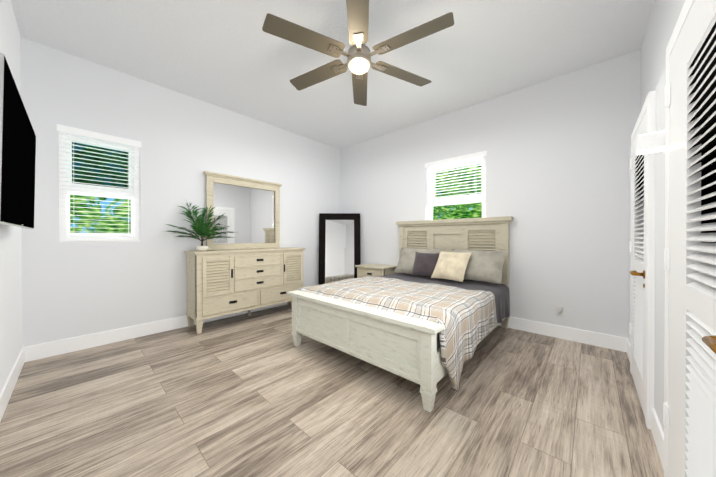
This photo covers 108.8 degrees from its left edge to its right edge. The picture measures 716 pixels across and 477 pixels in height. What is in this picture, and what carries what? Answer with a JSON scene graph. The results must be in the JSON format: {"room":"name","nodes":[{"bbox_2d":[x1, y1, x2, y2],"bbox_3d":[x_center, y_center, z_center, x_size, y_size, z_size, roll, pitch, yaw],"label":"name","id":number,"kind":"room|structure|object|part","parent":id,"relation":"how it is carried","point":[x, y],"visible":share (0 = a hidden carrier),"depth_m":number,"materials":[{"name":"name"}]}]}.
{"room":"bedroom","nodes":[
{"label":"bedroom","id":0,"kind":"room"},
{"bbox_2d":[0,0,21,392],"bbox_3d":[-1.653,-0.361,0.919,4.765,3.142,0.160,0,0,42],"label":"wall","id":1,"kind":"structure","parent":0,"point":[10,277],"depth_m":2.04,"materials":[{"name":"white paint"}]},
{"bbox_2d":[0,346,27,421],"bbox_3d":[-1.593,1.134,0.992,4.445,0.150,0.017,0,0,42],"label":"baseboard","id":2,"kind":"structure","parent":1,"relation":"attached to","point":[10,383],"depth_m":2.00,"materials":[{"name":"white wood"}]},
{"bbox_2d":[0,53,35,228],"bbox_3d":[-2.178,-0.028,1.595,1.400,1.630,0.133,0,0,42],"label":"tv","id":3,"kind":"object","parent":1,"relation":"attached to","point":[17,162],"visible":1,"depth_m":1.41,"materials":[{"name":"black metal"}]},
{"bbox_2d":[21,37,339,346],"bbox_3d":[-1.876,-0.375,4.101,0.160,3.142,4.254,0,0,42],"label":"wall","id":4,"kind":"structure","parent":0,"point":[70,290],"depth_m":3.15,"materials":[{"name":"white paint"}]},
{"bbox_2d":[59,132,139,242],"bbox_3d":[-2.930,-0.561,2.938,0.160,1.215,0.645,0,0,42],"label":"window","id":5,"kind":"structure","parent":4,"relation":"in","point":[64,222],"depth_m":2.92,"materials":[{"name":"white"}]},
{"bbox_2d":[57,124,140,241],"bbox_3d":[-2.883,-0.568,2.894,0.064,1.209,0.669,0,0,42],"label":"window blind","id":6,"kind":"object","parent":5,"relation":"attached to","point":[82,132],"visible":0.9,"depth_m":2.86,"materials":[{"name":"white plastic"}]},
{"bbox_3d":[-2.944,-0.554,2.950,0.041,0.990,0.495,0,0,42],"label":"window glass","id":7,"kind":"part","parent":5,"relation":"part of","materials":[{"name":"clear glass"}]},
{"bbox_2d":[28,301,291,361],"bbox_3d":[-1.810,1.121,4.052,0.014,0.150,4.200,0,0,42],"label":"baseboard","id":8,"kind":"structure","parent":4,"relation":"attached to","point":[68,345],"depth_m":2.92,"materials":[{"name":"white wood"}]},
{"bbox_2d":[0,303,663,476],"bbox_3d":[-0.170,1.263,2.562,4.765,0.120,4.574,0,0,42],"label":"floor","id":9,"kind":"structure","parent":0,"point":[257,394],"depth_m":1.77,"materials":[{"name":"brown wood"}]},
{"bbox_2d":[184,247,305,333],"bbox_3d":[-1.615,0.682,3.913,0.461,1.030,1.658,0,0,42],"label":"dresser","id":10,"kind":"object","parent":9,"relation":"on","point":[225,282],"visible":0.92,"depth_m":3.56,"materials":[{"name":"beige wood"}]},
{"bbox_2d":[165,203,233,250],"bbox_3d":[-2.018,-0.178,3.348,0.573,0.693,0.888,0,0,42],"label":"plant","id":11,"kind":"object","parent":10,"relation":"on","point":[199,226],"visible":1,"depth_m":3.37,"materials":[{"name":"green plant"}]},
{"bbox_3d":[-2.069,0.133,3.398,0.160,0.070,0.160,0,0,42],"label":"pot","id":12,"kind":"part","parent":11,"relation":"part of","materials":[{"name":"beige ceramic"}]},
{"bbox_2d":[203,171,281,249],"bbox_3d":[-1.747,-0.387,4.029,0.082,1.103,1.200,0,0,42],"label":"dresser mirror","id":13,"kind":"object","parent":10,"relation":"on","point":[249,208],"visible":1,"depth_m":3.99,"materials":[{"name":"clear glass"}]},
{"bbox_3d":[-1.757,-0.362,4.038,0.006,0.893,0.980,0,0,42],"label":"glass","id":14,"kind":"part","parent":13,"relation":"part of","materials":[{"name":"white"}]},
{"bbox_2d":[318,213,360,284],"bbox_3d":[-0.360,0.348,5.060,0.820,1.692,0.253,0,0,-3],"label":"floor mirror","id":15,"kind":"object","parent":9,"relation":"on","point":[339,249],"visible":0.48,"depth_m":5.08,"materials":[{"name":"black mirror"}]},
{"bbox_3d":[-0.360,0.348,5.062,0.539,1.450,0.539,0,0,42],"label":"glass","id":16,"kind":"part","parent":15,"relation":"part of","materials":[{"name":"white"}]},
{"bbox_2d":[355,263,397,277],"bbox_3d":[0.340,0.844,4.645,0.652,0.700,0.451,0,0,42],"label":"nightstand","id":17,"kind":"object","parent":9,"relation":"on","point":[370,269],"visible":0.23,"depth_m":4.49,"materials":[{"name":"beige wood"}]},
{"bbox_2d":[287,216,512,411],"bbox_3d":[0.633,0.458,3.141,1.820,1.485,2.306,0,0,42],"label":"bed","id":18,"kind":"object","parent":9,"relation":"on","point":[431,313],"visible":1,"depth_m":2.55,"materials":[{"name":"beige wood"}]},
{"bbox_2d":[296,275,496,391],"bbox_3d":[0.385,0.846,2.869,1.820,0.589,1.324,0,0,42],"label":"comforter","id":19,"kind":"object","parent":18,"relation":"on","point":[466,317],"depth_m":2.32,"materials":[{"name":"fabric"}]},
{"bbox_2d":[410,251,441,277],"bbox_3d":[0.996,0.380,3.773,0.412,0.336,0.222,0,0,42],"label":"cushion","id":20,"kind":"object","parent":18,"relation":"on","point":[425,263],"depth_m":3.73,"materials":[{"name":"fabric"}]},
{"bbox_2d":[367,272,509,324],"bbox_3d":[1.056,0.784,3.609,1.798,0.399,0.766,0,0,42],"label":"blanket","id":21,"kind":"object","parent":18,"relation":"on","point":[500,292],"depth_m":3.24,"materials":[{"name":"fabric"}]},
{"bbox_2d":[430,250,471,282],"bbox_3d":[1.252,0.366,3.459,0.483,0.365,0.293,0,0,42],"label":"cushion","id":22,"kind":"object","parent":18,"relation":"on","point":[456,266],"depth_m":3.38,"materials":[{"name":"beige fabric"}]},
{"bbox_2d":[11,0,653,148],"bbox_3d":[-0.170,-1.999,2.547,4.765,0.120,4.574,0,0,42],"label":"ceiling","id":23,"kind":"structure","parent":0,"point":[231,55],"depth_m":2.62,"materials":[{"name":"white paint"}]},
{"bbox_2d":[262,0,453,105],"bbox_3d":[0.010,-1.706,2.272,1.602,0.463,1.537,0,0,42],"label":"fan","id":24,"kind":"object","parent":23,"relation":"hanging from","point":[359,63],"visible":1,"depth_m":2.11,"materials":[{"name":"brown wood"}]},
{"bbox_3d":[0.010,-1.501,2.273,0.190,0.054,0.190,0,0,42],"label":"glass","id":25,"kind":"part","parent":24,"relation":"part of","materials":[{"name":"white glass"}]},
{"bbox_2d":[340,49,640,337],"bbox_3d":[1.312,-0.375,4.189,4.765,3.142,0.160,0,0,42],"label":"wall","id":26,"kind":"structure","parent":0,"point":[557,170],"depth_m":3.17,"materials":[{"name":"white paint"}]},
{"bbox_2d":[427,156,485,219],"bbox_3d":[1.522,-0.624,3.999,0.930,1.220,0.160,0,0,42],"label":"window","id":27,"kind":"structure","parent":26,"relation":"in","point":[453,200],"depth_m":4.00,"materials":[{"name":"white plastic"}]},
{"bbox_2d":[425,151,486,206],"bbox_3d":[1.480,-0.880,3.952,0.954,0.714,0.060,0,0,42],"label":"window blind","id":28,"kind":"object","parent":27,"relation":"attached to","point":[460,158],"visible":0.85,"depth_m":3.92,"materials":[{"name":"white plastic"}]},
{"bbox_3d":[1.534,-0.616,4.012,0.780,0.995,0.041,0,0,42],"label":"window glass","id":29,"kind":"part","parent":27,"relation":"part of","materials":[{"name":"clear glass"}]},
{"bbox_2d":[556,306,563,315],"bbox_3d":[2.415,0.871,3.067,0.070,0.114,0.030,0,0,42],"label":"electrical outlet","id":30,"kind":"object","parent":26,"relation":"attached to","point":[559,310],"visible":1,"depth_m":3.06,"materials":[{"name":"white plastic"}]},
{"bbox_2d":[498,317,623,351],"bbox_3d":[1.253,1.121,4.130,4.445,0.150,0.017,0,0,42],"label":"baseboard","id":31,"kind":"structure","parent":26,"relation":"attached to","point":[572,334],"depth_m":3.01,"materials":[{"name":"white wood"}]},
{"bbox_2d":[628,0,715,431],"bbox_3d":[1.506,-0.362,1.035,0.240,3.142,4.254,0,0,42],"label":"wall","id":32,"kind":"structure","parent":0,"point":[664,17],"depth_m":1.55,"materials":[{"name":"white paint"}]},
{"bbox_2d":[624,338,629,361],"bbox_3d":[2.657,1.128,2.499,0.014,0.150,0.500,0,0,42],"label":"baseboard","id":33,"kind":"structure","parent":32,"relation":"attached to","point":[626,341],"depth_m":2.63,"materials":[{"name":"white wood"}]},
{"bbox_2d":[631,109,646,416],"bbox_3d":[2.165,0.171,1.956,0.041,2.044,0.792,0,0,42],"label":"door","id":34,"kind":"structure","parent":32,"relation":"attached to","point":[638,336],"depth_m":1.97,"materials":[{"name":"white wood"}]},
{"bbox_2d":[635,130,665,154],"bbox_3d":[1.558,-0.505,1.356,0.115,0.105,0.110,0,0,42],"label":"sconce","id":35,"kind":"object","parent":32,"relation":"attached to","point":[653,142],"visible":0.73,"depth_m":1.33,"materials":[{"name":"white"}]},
{"bbox_2d":[651,407,663,469],"bbox_3d":[1.683,1.132,1.425,0.014,0.150,0.480,0,0,42],"label":"baseboard","id":36,"kind":"structure","parent":32,"relation":"attached to","point":[656,429],"depth_m":1.45,"materials":[{"name":"white wood"}]},
{"bbox_2d":[629,0,693,476],"bbox_3d":[1.613,0.143,1.329,0.093,2.130,2.610,0,0,42],"label":"door frame","id":37,"kind":"structure","parent":32,"relation":"attached to","point":[649,105],"depth_m":1.61,"materials":[{"name":"white wood"}]},
{"bbox_2d":[630,0,715,476],"bbox_3d":[1.380,0.175,1.136,0.103,2.044,1.863,0,0,42],"label":"door","id":38,"kind":"structure","parent":32,"relation":"in","point":[692,378],"depth_m":0.95,"materials":[{"name":"white wood"}]},
{"bbox_3d":[1.396,0.280,1.185,0.063,0.123,1.770,0,0,42],"label":"wall door handles","id":39,"kind":"part","parent":38,"relation":"part of","materials":[{"name":"gold metal"}]},
{"label":"outside","id":40,"kind":"structure","parent":0,"visible":0},
{"bbox_2d":[70,195,130,232],"bbox_3d":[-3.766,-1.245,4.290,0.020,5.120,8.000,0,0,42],"label":"garden","id":41,"kind":"object","parent":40,"point":[74,212],"depth_m":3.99,"materials":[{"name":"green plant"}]},
{"bbox_2d":[433,163,481,219],"bbox_3d":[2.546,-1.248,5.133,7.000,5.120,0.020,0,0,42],"label":"garden","id":42,"kind":"object","parent":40,"point":[454,213],"depth_m":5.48,"materials":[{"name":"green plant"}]}
]}

